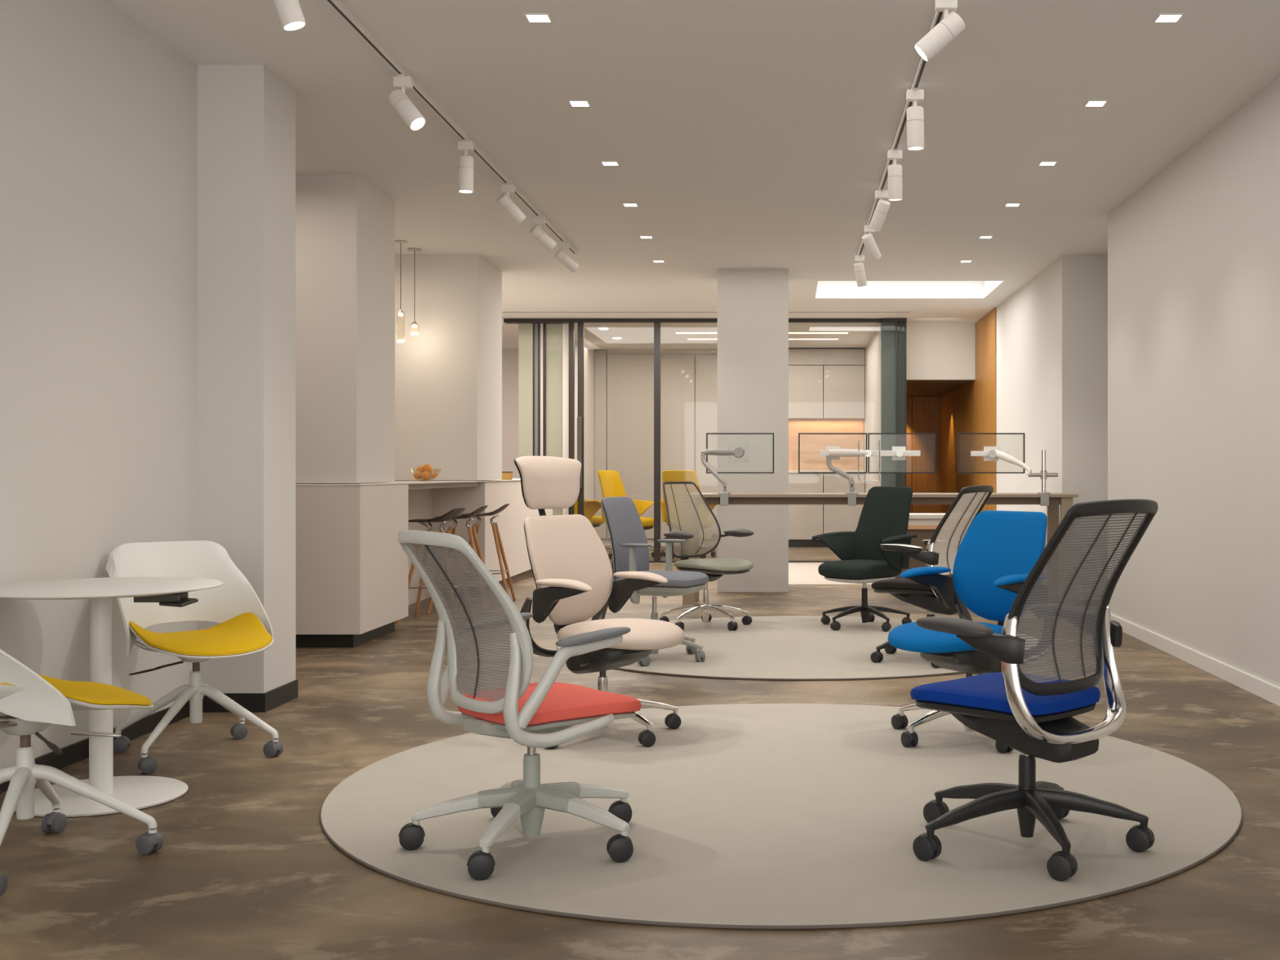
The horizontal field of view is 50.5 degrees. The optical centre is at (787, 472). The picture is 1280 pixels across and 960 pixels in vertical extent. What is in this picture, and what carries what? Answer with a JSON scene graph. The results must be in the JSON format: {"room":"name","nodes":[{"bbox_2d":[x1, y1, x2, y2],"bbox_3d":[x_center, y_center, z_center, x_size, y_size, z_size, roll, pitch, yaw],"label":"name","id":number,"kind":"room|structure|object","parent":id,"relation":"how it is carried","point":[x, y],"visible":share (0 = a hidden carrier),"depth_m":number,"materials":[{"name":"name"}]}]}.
{"room":"store","nodes":[
{"label":"store","id":0,"kind":"room"},
{"bbox_2d":[0,0,197,768],"bbox_3d":[-2.940,-0.403,2.425,0.220,3.105,8.050,0,0,0],"label":"wall","id":1,"kind":"structure","parent":0,"point":[99,113],"depth_m":5.43,"materials":[{"name":"white paint"}]},
{"bbox_2d":[0,699,189,793],"bbox_3d":[-2.822,1.113,2.425,0.015,0.075,8.050,0,0,0],"label":"baseboard","id":2,"kind":"structure","parent":1,"relation":"attached to","point":[73,753],"depth_m":5.40,"materials":[{"name":"black"}]},
{"bbox_2d":[197,65,295,693],"bbox_3d":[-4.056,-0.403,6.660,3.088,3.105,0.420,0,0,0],"label":"column","id":3,"kind":"structure","parent":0,"point":[246,113],"depth_m":6.45,"materials":[{"name":"white paint"}]},
{"bbox_2d":[202,680,297,712],"bbox_3d":[-2.665,1.105,6.654,0.330,0.090,0.433,0,0,0],"label":"baseboard","id":4,"kind":"structure","parent":3,"relation":"attached to","point":[268,700],"depth_m":6.44,"materials":[{"name":"black"}]},
{"bbox_2d":[295,174,395,483],"bbox_3d":[-4.213,-0.942,9.250,2.775,2.026,0.860,0,0,0],"label":"wall","id":5,"kind":"structure","parent":0,"point":[345,225],"depth_m":8.82,"materials":[{"name":"white paint"}]},
{"bbox_2d":[395,253,502,479],"bbox_3d":[-4.190,-0.942,12.575,2.820,2.026,1.050,0,0,0],"label":"wall","id":6,"kind":"structure","parent":0,"point":[448,375],"depth_m":12.05,"materials":[{"name":"white paint"}]},
{"bbox_2d":[574,341,595,528],"bbox_3d":[-3.050,-0.380,20.275,0.100,3.060,1.350,0,0,0],"label":"wall","id":7,"kind":"structure","parent":0,"point":[588,353],"depth_m":20.26,"materials":[{"name":"white paint"}]},
{"bbox_2d":[502,349,717,546],"bbox_3d":[-2.150,-0.380,21.025,6.900,3.060,0.150,0,0,0],"label":"wall","id":8,"kind":"structure","parent":0,"point":[509,357],"depth_m":20.95,"materials":[{"name":"white paint"}]},
{"bbox_2d":[594,350,606,538],"bbox_3d":[-2.905,-0.435,20.925,0.178,2.930,0.050,0,0,0],"label":"wall panel","id":9,"kind":"object","parent":8,"relation":"attached to","point":[600,356],"visible":0.8,"depth_m":20.90,"materials":[{"name":"grey"}]},
{"bbox_2d":[607,354,694,538],"bbox_3d":[-2.120,-0.400,20.925,1.348,2.860,0.050,0,0,0],"label":"wall panel","id":10,"kind":"object","parent":8,"relation":"attached to","point":[630,377],"visible":0.8,"depth_m":20.90,"materials":[{"name":"grey"}]},
{"bbox_2d":[695,354,717,519],"bbox_3d":[-0.720,-0.400,20.925,1.408,2.860,0.050,0,0,0],"label":"wall panel","id":11,"kind":"object","parent":8,"relation":"attached to","point":[706,365],"visible":0.24,"depth_m":20.90,"materials":[{"name":"grey"}]},
{"bbox_2d":[0,546,1279,959],"bbox_3d":[-1.200,1.197,10.700,8.800,0.106,24.600,0,0,0],"label":"floor","id":12,"kind":"structure","parent":0,"point":[246,867],"depth_m":4.00,"materials":[{"name":"concrete"}]},
{"bbox_2d":[0,648,163,896],"bbox_3d":[-2.255,0.723,3.965,0.622,0.855,0.697,0,0,40],"label":"chair","id":13,"kind":"object","parent":12,"relation":"on","point":[30,702],"visible":1,"depth_m":3.93,"materials":[{"name":"white plastic"}]},
{"bbox_2d":[0,674,151,705],"bbox_3d":[-2.184,0.648,4.021,0.512,0.127,0.501,0,0,-38],"label":"seat cushion","id":14,"kind":"object","parent":13,"relation":"on","point":[14,690],"depth_m":3.89,"materials":[{"name":"yellow fabric"}]},
{"bbox_2d":[0,577,223,817],"bbox_3d":[-2.425,0.774,4.750,0.800,0.748,0.800,0,0,0],"label":"round table","id":15,"kind":"object","parent":12,"relation":"on","point":[139,792],"visible":0.81,"depth_m":4.72,"materials":[{"name":"white paint"}]},
{"bbox_2d":[105,540,283,773],"bbox_3d":[-2.411,0.723,5.481,0.586,0.855,0.687,0,0,-44],"label":"chair","id":16,"kind":"object","parent":12,"relation":"on","point":[244,628],"visible":0.95,"depth_m":5.53,"materials":[{"name":"white plastic"}]},
{"bbox_2d":[128,612,272,655],"bbox_3d":[-2.352,0.648,5.420,0.501,0.127,0.512,0,0,-44],"label":"seat cushion","id":17,"kind":"object","parent":16,"relation":"on","point":[237,633],"depth_m":5.39,"materials":[{"name":"yellow fabric"}]},
{"bbox_2d":[295,484,408,647],"bbox_3d":[-4.090,0.619,9.340,2.600,1.062,1.120,0,0,0],"label":"counter","id":18,"kind":"object","parent":12,"relation":"on","point":[352,564],"visible":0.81,"depth_m":8.78,"materials":[{"name":"paint"}]},
{"bbox_2d":[295,478,520,485],"bbox_3d":[-4.093,0.081,12.438,2.615,0.012,7.325,0,0,0],"label":"countertop","id":19,"kind":"structure","parent":18,"relation":"on","point":[397,482],"depth_m":10.25,"materials":[{"name":"white"}]},
{"bbox_2d":[371,481,478,489],"bbox_3d":[-3.065,0.109,11.175,0.410,0.042,2.510,0,0,0],"label":"support","id":20,"kind":"object","parent":19,"relation":"attached to","point":[425,486],"visible":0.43,"depth_m":11.11,"materials":[{"name":"grey"}]},
{"bbox_2d":[502,471,512,479],"bbox_3d":[-2.840,0.033,13.600,0.104,0.085,0.104,0,0,0],"label":"box","id":21,"kind":"object","parent":19,"relation":"on","point":[506,475],"visible":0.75,"depth_m":13.55,"materials":[{"name":"gold metal"}]},
{"bbox_2d":[408,488,433,604],"bbox_3d":[-3.300,0.625,11.175,0.040,1.050,2.550,0,0,0],"label":"panel","id":22,"kind":"object","parent":12,"relation":"on","point":[420,501],"visible":0.07,"depth_m":11.95,"materials":[{"name":"beige laminate"}]},
{"bbox_2d":[395,507,465,623],"bbox_3d":[-2.720,0.714,10.400,0.485,0.880,0.445,0,0,4],"label":"bar stool","id":23,"kind":"object","parent":12,"relation":"on","point":[454,513],"visible":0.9,"depth_m":10.33,"materials":[{"name":"black"}]},
{"bbox_2d":[426,505,488,613],"bbox_3d":[-2.700,0.714,11.150,0.485,0.880,0.445,0,0,-3],"label":"bar stool","id":24,"kind":"object","parent":12,"relation":"on","point":[471,529],"visible":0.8,"depth_m":11.07,"materials":[{"name":"black"}]},
{"bbox_2d":[460,503,515,600],"bbox_3d":[-2.660,0.714,11.850,0.485,0.880,0.445,0,0,-5],"label":"bar stool","id":25,"kind":"object","parent":12,"relation":"on","point":[499,545],"visible":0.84,"depth_m":11.78,"materials":[{"name":"black"}]},
{"bbox_2d":[433,480,552,586],"bbox_3d":[-3.100,0.620,14.250,0.600,1.060,3.600,0,0,0],"label":"bar counter","id":26,"kind":"object","parent":12,"relation":"on","point":[510,521],"visible":0.25,"depth_m":12.92,"materials":[{"name":"beige laminate"}]},
{"bbox_2d":[506,323,568,515],"bbox_3d":[-3.185,-0.406,17.228,0.830,3.091,0.076,0,0,0],"label":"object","id":27,"kind":"object","parent":12,"relation":"on","point":[543,348],"visible":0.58,"depth_m":17.20,"materials":[{"name":"green glass"}]},
{"bbox_2d":[574,497,603,527],"bbox_3d":[-2.949,0.562,18.728,0.894,1.176,0.764,0,0,30],"label":"office chair","id":28,"kind":"object","parent":12,"relation":"on","point":[591,508],"visible":0.06,"depth_m":18.55,"materials":[{"name":"yellow fabric"}]},
{"bbox_2d":[574,497,587,517],"bbox_3d":[-3.057,0.316,18.529,0.595,0.683,0.230,0,0,30],"label":"cushion","id":29,"kind":"object","parent":28,"relation":"on","point":[585,504],"depth_m":18.46,"materials":[{"name":"yellow fabric"}]},
{"bbox_2d":[589,515,603,524],"bbox_3d":[-2.902,0.674,18.799,0.538,0.146,0.560,0,0,30],"label":"seat cushion","id":30,"kind":"object","parent":28,"relation":"on","point":[594,520],"depth_m":18.71,"materials":[{"name":"yellow fabric"}]},
{"bbox_2d":[503,318,717,563],"bbox_3d":[-2.120,-0.401,17.075,2.960,3.101,0.130,0,0,0],"label":"door frame","id":31,"kind":"structure","parent":12,"relation":"on","point":[656,322],"depth_m":17.07,"materials":[{"name":"black metal"}]},
{"bbox_2d":[597,470,653,559],"bbox_3d":[-2.154,0.565,18.107,0.754,1.171,0.868,0,0,25],"label":"office chair","id":32,"kind":"object","parent":12,"relation":"on","point":[611,482],"visible":0.27,"depth_m":18.20,"materials":[{"name":"yellow fabric"}]},
{"bbox_2d":[597,470,626,497],"bbox_3d":[-2.371,0.316,18.208,0.230,0.683,0.595,0,0,25],"label":"cushion","id":33,"kind":"object","parent":32,"relation":"on","point":[611,482],"depth_m":18.22,"materials":[{"name":"yellow fabric"}]},
{"bbox_2d":[640,516,653,527],"bbox_3d":[-2.089,0.674,18.076,0.560,0.146,0.538,0,0,25],"label":"seat cushion","id":34,"kind":"object","parent":32,"relation":"on","point":[646,522],"depth_m":17.95,"materials":[{"name":"yellow fabric"}]},
{"bbox_2d":[660,470,716,559],"bbox_3d":[-1.365,0.562,18.188,0.878,1.176,0.756,0,0,27],"label":"office chair","id":35,"kind":"object","parent":12,"relation":"on","point":[667,475],"visible":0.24,"depth_m":17.90,"materials":[{"name":"yellow fabric"}]},
{"bbox_2d":[662,470,700,520],"bbox_3d":[-1.419,0.316,17.958,0.595,0.683,0.230,0,0,18],"label":"cushion","id":36,"kind":"object","parent":35,"relation":"on","point":[667,475],"depth_m":17.87,"materials":[{"name":"yellow fabric"}]},
{"bbox_2d":[557,615,964,680],"bbox_3d":[0.100,1.143,9.030,3.245,0.012,3.245,0,0,0],"label":"round rug","id":37,"kind":"object","parent":12,"relation":"on","point":[786,647],"visible":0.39,"depth_m":8.36,"materials":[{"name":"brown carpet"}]},
{"bbox_2d":[600,496,708,666],"bbox_3d":[-0.791,0.644,8.183,0.650,0.985,0.656,0,0,21],"label":"office chair","id":38,"kind":"object","parent":37,"relation":"on","point":[629,545],"visible":0.7,"depth_m":8.15,"materials":[{"name":"fabric"}]},
{"bbox_2d":[602,496,649,580],"bbox_3d":[-1.010,0.414,8.265,0.155,0.525,0.464,0,0,18],"label":"cushion","id":39,"kind":"object","parent":38,"relation":"on","point":[624,526],"depth_m":8.25,"materials":[{"name":"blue fabric"}]},
{"bbox_2d":[614,570,708,586],"bbox_3d":[-0.758,0.647,8.183,0.490,0.080,0.475,0,0,18],"label":"seat cushion","id":40,"kind":"object","parent":38,"relation":"on","point":[675,578],"depth_m":8.03,"materials":[{"name":"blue fabric"}]},
{"bbox_2d":[658,481,754,631],"bbox_3d":[-0.590,0.603,9.892,0.733,1.068,0.722,0,0,-45],"label":"office chair","id":41,"kind":"object","parent":37,"relation":"on","point":[691,518],"visible":0.9,"depth_m":9.98,"materials":[{"name":"fabric"}]},
{"bbox_2d":[673,557,753,571],"bbox_3d":[-0.540,0.673,9.840,0.550,0.076,0.540,0,0,45],"label":"seat cushion","id":42,"kind":"object","parent":41,"relation":"on","point":[717,564],"depth_m":9.66,"materials":[{"name":"fabric"}]},
{"bbox_2d":[811,486,917,631],"bbox_3d":[0.562,0.622,9.890,0.699,1.030,0.790,0,0,-43],"label":"office chair","id":43,"kind":"object","parent":37,"relation":"on","point":[884,517],"visible":0.95,"depth_m":9.95,"materials":[{"name":"fabric"}]},
{"bbox_2d":[817,559,902,579],"bbox_3d":[0.533,0.712,9.866,0.500,0.130,0.480,0,0,-43],"label":"seat cushion","id":44,"kind":"object","parent":43,"relation":"on","point":[843,569],"depth_m":9.71,"materials":[{"name":"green fabric"}]},
{"bbox_2d":[853,486,912,566],"bbox_3d":[0.736,0.402,10.055,0.206,0.590,0.532,0,0,-43],"label":"cushion","id":45,"kind":"object","parent":43,"relation":"on","point":[885,513],"depth_m":10.07,"materials":[{"name":"green fabric"}]},
{"bbox_2d":[870,484,993,668],"bbox_3d":[0.876,0.608,8.170,0.726,1.057,0.716,0,0,31],"label":"office chair","id":46,"kind":"object","parent":37,"relation":"on","point":[942,548],"visible":0.53,"depth_m":7.99,"materials":[{"name":"black plastic"}]},
{"bbox_2d":[871,577,932,591],"bbox_3d":[0.797,0.681,8.194,0.490,0.070,0.473,0,0,31],"label":"seat cushion","id":47,"kind":"object","parent":46,"relation":"on","point":[900,584],"depth_m":8.02,"materials":[{"name":"grey fabric"}]},
{"bbox_2d":[320,703,1242,929],"bbox_3d":[-0.020,1.143,4.997,3.245,0.012,3.245,0,0,0],"label":"round rug","id":48,"kind":"object","parent":12,"relation":"on","point":[771,816],"visible":0.8,"depth_m":4.29,"materials":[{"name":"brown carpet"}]},
{"bbox_2d":[397,529,641,880],"bbox_3d":[-0.814,0.652,4.112,0.727,0.970,0.704,0,0,-15],"label":"office chair","id":49,"kind":"object","parent":48,"relation":"on","point":[486,641],"visible":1,"depth_m":3.95,"materials":[{"name":"grey plastic"}]},
{"bbox_2d":[457,682,641,725],"bbox_3d":[-0.732,0.713,4.149,0.470,0.070,0.472,0,0,-42],"label":"seat cushion","id":50,"kind":"object","parent":49,"relation":"on","point":[565,704],"depth_m":4.00,"materials":[{"name":"red fabric"}]},
{"bbox_2d":[514,456,684,749],"bbox_3d":[-0.839,0.533,5.814,0.764,1.208,0.693,0,0,33],"label":"office chair","id":51,"kind":"object","parent":48,"relation":"on","point":[571,566],"visible":0.77,"depth_m":5.89,"materials":[{"name":"beige fabric"}]},
{"bbox_2d":[524,514,613,625],"bbox_3d":[-0.985,0.432,5.950,0.171,0.480,0.489,0,0,33],"label":"cushion","id":52,"kind":"object","parent":51,"relation":"on","point":[569,547],"depth_m":5.94,"materials":[{"name":"beige fabric"}]},
{"bbox_2d":[556,617,684,649],"bbox_3d":[-0.716,0.689,5.776,0.524,0.103,0.520,0,0,33],"label":"seat cushion","id":53,"kind":"object","parent":51,"relation":"on","point":[644,633],"depth_m":5.65,"materials":[{"name":"beige fabric"}]},
{"bbox_2d":[887,510,1047,753],"bbox_3d":[0.750,0.654,5.762,0.682,0.965,0.703,0,0,-42],"label":"office chair","id":54,"kind":"object","parent":48,"relation":"on","point":[998,550],"visible":0.58,"depth_m":5.85,"materials":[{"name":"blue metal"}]},
{"bbox_2d":[887,622,1003,653],"bbox_3d":[0.702,0.689,5.697,0.524,0.103,0.520,0,0,-39],"label":"seat cushion","id":55,"kind":"object","parent":54,"relation":"on","point":[909,637],"depth_m":5.52,"materials":[{"name":"fabric"}]},
{"bbox_2d":[952,510,1047,622],"bbox_3d":[0.952,0.412,5.899,0.171,0.480,0.489,0,0,-39],"label":"cushion","id":56,"kind":"object","parent":54,"relation":"on","point":[996,544],"depth_m":5.91,"materials":[{"name":"fabric"}]},
{"bbox_2d":[910,498,1158,881],"bbox_3d":[0.718,0.608,4.103,0.709,1.057,0.751,0,0,-45],"label":"office chair","id":57,"kind":"object","parent":48,"relation":"on","point":[1059,626],"visible":1,"depth_m":3.95,"materials":[{"name":"fabric"}]},
{"bbox_2d":[910,671,1100,715],"bbox_3d":[0.670,0.681,4.150,0.473,0.070,0.490,0,0,-45],"label":"seat cushion","id":58,"kind":"object","parent":57,"relation":"on","point":[980,695],"depth_m":4.00,"materials":[{"name":"blue fabric"}]},
{"bbox_2d":[788,349,865,546],"bbox_3d":[0.590,-0.370,20.765,1.220,3.040,0.370,0,0,0],"label":"wall","id":59,"kind":"structure","parent":12,"relation":"on","point":[826,387],"depth_m":20.60,"materials":[{"name":"grey"}]},
{"bbox_2d":[788,470,865,472],"bbox_3d":[0.590,-0.010,20.680,1.200,0.040,0.200,0,0,0],"label":"countertop","id":60,"kind":"structure","parent":59,"relation":"on","point":[789,471],"depth_m":20.58,"materials":[{"name":"white"}]},
{"bbox_2d":[788,318,880,562],"bbox_3d":[0.595,-0.401,17.100,1.190,3.101,0.080,0,0,0],"label":"glass wall","id":61,"kind":"structure","parent":12,"relation":"on","point":[790,320],"depth_m":17.06,"materials":[{"name":"black metal"}]},
{"bbox_2d":[682,493,1078,606],"bbox_3d":[0.790,0.667,11.760,3.360,0.965,0.720,0,0,0],"label":"desk","id":62,"kind":"object","parent":12,"relation":"on","point":[1065,500],"visible":0.4,"depth_m":11.45,"materials":[{"name":"beige"}]},
{"bbox_2d":[701,446,744,506],"bbox_3d":[-0.562,0.010,11.619,0.313,0.550,0.418,0,0,26],"label":"monitor arm","id":63,"kind":"object","parent":62,"relation":"attached to","point":[738,451],"visible":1,"depth_m":11.57,"materials":[{"name":"grey"}]},
{"bbox_2d":[706,432,773,473],"bbox_3d":[-0.411,-0.167,11.750,0.593,0.354,0.012,0,0,0],"label":"monitor","id":64,"kind":"object","parent":63,"relation":"attached to","point":[707,433],"visible":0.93,"depth_m":11.74,"materials":[{"name":"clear plastic"}]},
{"bbox_2d":[819,432,935,506],"bbox_3d":[0.788,-0.029,11.572,1.017,0.629,0.368,0,0,0],"label":"monitor arm","id":65,"kind":"object","parent":62,"relation":"attached to","point":[832,453],"depth_m":11.67,"materials":[{"name":"grey"}]},
{"bbox_2d":[798,432,866,473],"bbox_3d":[0.399,-0.167,11.750,0.602,0.354,0.012,0,0,0],"label":"monitor","id":66,"kind":"object","parent":65,"relation":"attached to","point":[799,433],"visible":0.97,"depth_m":11.74,"materials":[{"name":"clear plastic"}]},
{"bbox_2d":[957,432,1057,506],"bbox_3d":[1.937,-0.029,11.660,0.866,0.629,0.309,0,0,31],"label":"monitor arm","id":67,"kind":"object","parent":62,"relation":"attached to","point":[989,453],"depth_m":11.62,"materials":[{"name":"grey"}]},
{"bbox_2d":[880,318,906,486],"bbox_3d":[1.353,-0.406,17.064,0.325,3.091,0.117,0,0,0],"label":"glass stack","id":68,"kind":"object","parent":12,"relation":"on","point":[893,331],"visible":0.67,"depth_m":17.04,"materials":[{"name":"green glass"}]},
{"bbox_2d":[895,513,952,577],"bbox_3d":[1.710,0.780,13.245,1.420,0.740,0.510,0,0,0],"label":"credenza","id":69,"kind":"object","parent":12,"relation":"on","point":[924,526],"visible":0.02,"depth_m":13.02,"materials":[{"name":"white"}]},
{"bbox_2d":[502,319,880,349],"bbox_3d":[-2.150,-1.955,19.200,6.900,0.090,4.000,0,0,0],"label":"ceiling","id":70,"kind":"structure","parent":0,"point":[632,335],"depth_m":18.82,"materials":[{"name":"white paint"}]},
{"bbox_2d":[675,332,717,333],"bbox_3d":[-1.236,-1.906,18.357,0.565,0.008,0.108,0,0,0],"label":"recessed light","id":71,"kind":"object","parent":70,"relation":"in","point":[676,332],"depth_m":18.38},
{"bbox_2d":[788,332,848,333],"bbox_3d":[0.427,-1.906,18.357,0.805,0.008,0.108,0,0,0],"label":"recessed light","id":72,"kind":"object","parent":70,"relation":"in","point":[788,332],"depth_m":18.38,"materials":[{"name":"plastic"}]},
{"bbox_2d":[103,0,1279,323],"bbox_3d":[-1.200,-2.003,8.000,8.800,0.104,19.200,0,0,0],"label":"ceiling","id":73,"kind":"structure","parent":0,"point":[742,134],"depth_m":7.52,"materials":[{"name":"white paint"}]},
{"bbox_2d":[395,240,408,342],"bbox_3d":[-3.270,-1.528,11.370,0.120,0.855,0.120,0,0,0],"label":"pendant lamp","id":74,"kind":"object","parent":73,"relation":"hanging from","point":[400,312],"visible":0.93,"depth_m":11.37,"materials":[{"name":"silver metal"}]},
{"bbox_2d":[407,248,422,334],"bbox_3d":[-3.260,-1.580,11.760,0.120,0.750,0.120,0,0,0],"label":"pendant lamp","id":75,"kind":"object","parent":73,"relation":"hanging from","point":[414,323],"visible":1,"depth_m":11.76,"materials":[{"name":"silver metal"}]},
{"bbox_2d":[324,0,577,254],"bbox_3d":[-1.872,-1.940,7.640,0.036,0.030,8.480,0,0,0],"label":"track","id":76,"kind":"object","parent":73,"relation":"attached to","point":[337,6],"visible":1,"depth_m":6.99,"materials":[{"name":"white"}]},
{"bbox_2d":[273,0,306,31],"bbox_3d":[-1.866,-1.790,5.002,0.142,0.283,0.086,0,0,-9],"label":"track spotlight","id":77,"kind":"object","parent":76,"relation":"hanging from","point":[290,13],"visible":1,"depth_m":4.97,"materials":[{"name":"white"}]},
{"bbox_2d":[388,74,425,130],"bbox_3d":[-1.851,-1.796,6.541,0.194,0.271,0.086,0,0,23],"label":"track spotlight","id":78,"kind":"object","parent":76,"relation":"hanging from","point":[411,116],"visible":1,"depth_m":6.52,"materials":[{"name":"white"}]},
{"bbox_2d":[457,139,474,193],"bbox_3d":[-1.872,-1.784,7.830,0.086,0.297,0.086,0,0,0],"label":"track spotlight","id":79,"kind":"object","parent":76,"relation":"hanging from","point":[465,162],"visible":1,"depth_m":7.80,"materials":[{"name":"white"}]},
{"bbox_2d":[496,182,525,224],"bbox_3d":[-1.852,-1.800,9.016,0.204,0.264,0.089,0,0,-38],"label":"track spotlight","id":80,"kind":"object","parent":76,"relation":"hanging from","point":[505,202],"visible":1,"depth_m":8.98,"materials":[{"name":"white"}]},
{"bbox_2d":[528,215,556,251],"bbox_3d":[-1.849,-1.805,10.166,0.211,0.255,0.087,0,0,-36],"label":"track spotlight","id":81,"kind":"object","parent":76,"relation":"hanging from","point":[535,232],"visible":1,"depth_m":10.13,"materials":[{"name":"white"}]},
{"bbox_2d":[554,240,578,272],"bbox_3d":[-1.847,-1.804,11.263,0.210,0.256,0.086,0,0,-28],"label":"track spotlight","id":82,"kind":"object","parent":76,"relation":"hanging from","point":[560,255],"visible":1,"depth_m":11.22,"materials":[{"name":"white"}]},
{"bbox_2d":[523,13,553,22],"bbox_3d":[-1.070,-1.953,5.780,0.110,0.004,0.110,0,0,0],"label":"recessed light","id":83,"kind":"object","parent":73,"relation":"in","point":[530,17],"visible":1,"depth_m":5.77,"materials":[{"name":"white paint"}]},
{"bbox_2d":[567,100,591,106],"bbox_3d":[-1.100,-1.953,7.120,0.110,0.004,0.110,0,0,0],"label":"recessed light","id":84,"kind":"object","parent":73,"relation":"in","point":[572,103],"visible":1,"depth_m":7.11,"materials":[{"name":"white paint"}]},
{"bbox_2d":[600,160,619,165],"bbox_3d":[-1.120,-1.953,8.500,0.110,0.004,0.110,0,0,0],"label":"recessed light","id":85,"kind":"object","parent":73,"relation":"in","point":[603,162],"visible":1,"depth_m":8.48,"materials":[{"name":"white paint"}]},
{"bbox_2d":[857,11,943,255],"bbox_3d":[0.645,-1.940,7.815,0.036,0.030,8.830,0,0,0],"label":"track","id":86,"kind":"object","parent":73,"relation":"attached to","point":[938,16],"visible":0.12,"depth_m":7.42,"materials":[{"name":"white"}]},
{"bbox_2d":[853,254,866,287],"bbox_3d":[0.652,-1.790,11.959,0.094,0.283,0.144,0,0,38],"label":"track spotlight","id":87,"kind":"object","parent":86,"relation":"hanging from","point":[859,267],"visible":1,"depth_m":11.93,"materials":[{"name":"white"}]},
{"bbox_2d":[862,224,881,261],"bbox_3d":[0.660,-1.795,10.516,0.093,0.273,0.190,0,0,44],"label":"track spotlight","id":88,"kind":"object","parent":86,"relation":"hanging from","point":[868,239],"visible":0.86,"depth_m":10.48,"materials":[{"name":"white"}]},
{"bbox_2d":[869,189,890,231],"bbox_3d":[0.633,-1.793,9.216,0.095,0.277,0.181,0,0,-37],"label":"track spotlight","id":89,"kind":"object","parent":86,"relation":"hanging from","point":[882,206],"visible":1,"depth_m":9.18,"materials":[{"name":"white"}]},
{"bbox_2d":[887,148,902,200],"bbox_3d":[0.647,-1.782,8.061,0.090,0.300,0.104,0,0,0],"label":"track spotlight","id":90,"kind":"object","parent":86,"relation":"hanging from","point":[895,171],"visible":1,"depth_m":8.02,"materials":[{"name":"white"}]},
{"bbox_2d":[906,87,924,150],"bbox_3d":[0.647,-1.782,6.785,0.090,0.299,0.095,0,0,0],"label":"track spotlight","id":91,"kind":"object","parent":86,"relation":"hanging from","point":[915,114],"visible":1,"depth_m":6.75,"materials":[{"name":"white"}]},
{"bbox_2d":[914,0,964,61],"bbox_3d":[0.619,-1.801,5.452,0.205,0.263,0.087,0,0,5],"label":"track spotlight","id":92,"kind":"object","parent":86,"relation":"hanging from","point":[952,24],"visible":1,"depth_m":5.42,"materials":[{"name":"white"}]},
{"bbox_2d":[816,280,992,289],"bbox_3d":[1.262,-2.180,14.415,1.956,0.250,1.430,0,0,0],"label":"ceiling light panel","id":93,"kind":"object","parent":73,"relation":"attached to","point":[821,285],"depth_m":15.10,"materials":[{"name":"white paint"}]},
{"bbox_2d":[1037,160,1057,165],"bbox_3d":[1.648,-1.953,8.500,0.110,0.004,0.110,0,0,0],"label":"recessed light","id":94,"kind":"object","parent":73,"relation":"in","point":[1042,162],"visible":1,"depth_m":8.49,"materials":[{"name":"white paint"}]},
{"bbox_2d":[1083,100,1108,106],"bbox_3d":[1.635,-1.953,7.120,0.110,0.004,0.110,0,0,0],"label":"recessed light","id":95,"kind":"object","parent":73,"relation":"in","point":[1089,103],"visible":1,"depth_m":7.11,"materials":[{"name":"white paint"}]},
{"bbox_2d":[1152,13,1185,22],"bbox_3d":[1.640,-1.953,5.780,0.110,0.004,0.110,0,0,0],"label":"recessed light","id":96,"kind":"object","parent":73,"relation":"in","point":[1162,17],"visible":1,"depth_m":5.77,"materials":[{"name":"white paint"}]},
{"bbox_2d":[717,268,788,591],"bbox_3d":[-0.330,-0.403,13.260,0.684,3.105,0.680,0,0,0],"label":"column","id":97,"kind":"structure","parent":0,"point":[753,304],"depth_m":12.92,"materials":[{"name":"white paint"}]},
{"bbox_2d":[864,324,880,493],"bbox_3d":[1.270,-0.403,19.000,0.140,3.105,3.600,0,0,0],"label":"wall partition","id":98,"kind":"structure","parent":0,"point":[873,349],"depth_m":18.79,"materials":[{"name":"white paint"}]},
{"bbox_2d":[906,396,940,513],"bbox_3d":[1.950,-0.403,21.700,1.100,3.105,0.200,0,0,0],"label":"wall","id":99,"kind":"structure","parent":0,"point":[923,413],"depth_m":21.60,"materials":[{"name":"brown laminate"}]},
{"bbox_2d":[906,380,973,396],"bbox_3d":[2.035,-1.242,19.725,1.030,0.055,3.950,0,0,0],"label":"ceiling","id":100,"kind":"structure","parent":0,"point":[914,388],"depth_m":19.22,"materials":[{"name":"brown laminate"}]},
{"bbox_2d":[906,323,975,380],"bbox_3d":[1.998,-1.585,17.675,0.955,0.740,0.150,0,0,0],"label":"wall","id":101,"kind":"structure","parent":0,"point":[935,351],"depth_m":17.60,"materials":[{"name":"white paint"}]},
{"bbox_2d":[940,255,1107,546],"bbox_3d":[2.780,-0.403,16.900,0.640,3.105,9.600,0,0,0],"label":"wall","id":102,"kind":"structure","parent":0,"point":[1052,331],"depth_m":13.09,"materials":[{"name":"white paint"}]},
{"bbox_2d":[1107,75,1279,687],"bbox_3d":[2.515,-0.403,4.295,0.170,3.105,11.790,0,0,0],"label":"wall","id":103,"kind":"structure","parent":0,"point":[1193,254],"depth_m":7.80,"materials":[{"name":"white paint"}]},
{"bbox_2d":[1110,613,1279,706],"bbox_3d":[2.422,1.105,4.295,0.016,0.090,11.790,0,0,0],"label":"baseboard","id":104,"kind":"structure","parent":103,"relation":"attached to","point":[1266,691],"depth_m":7.75,"materials":[{"name":"white paint"}]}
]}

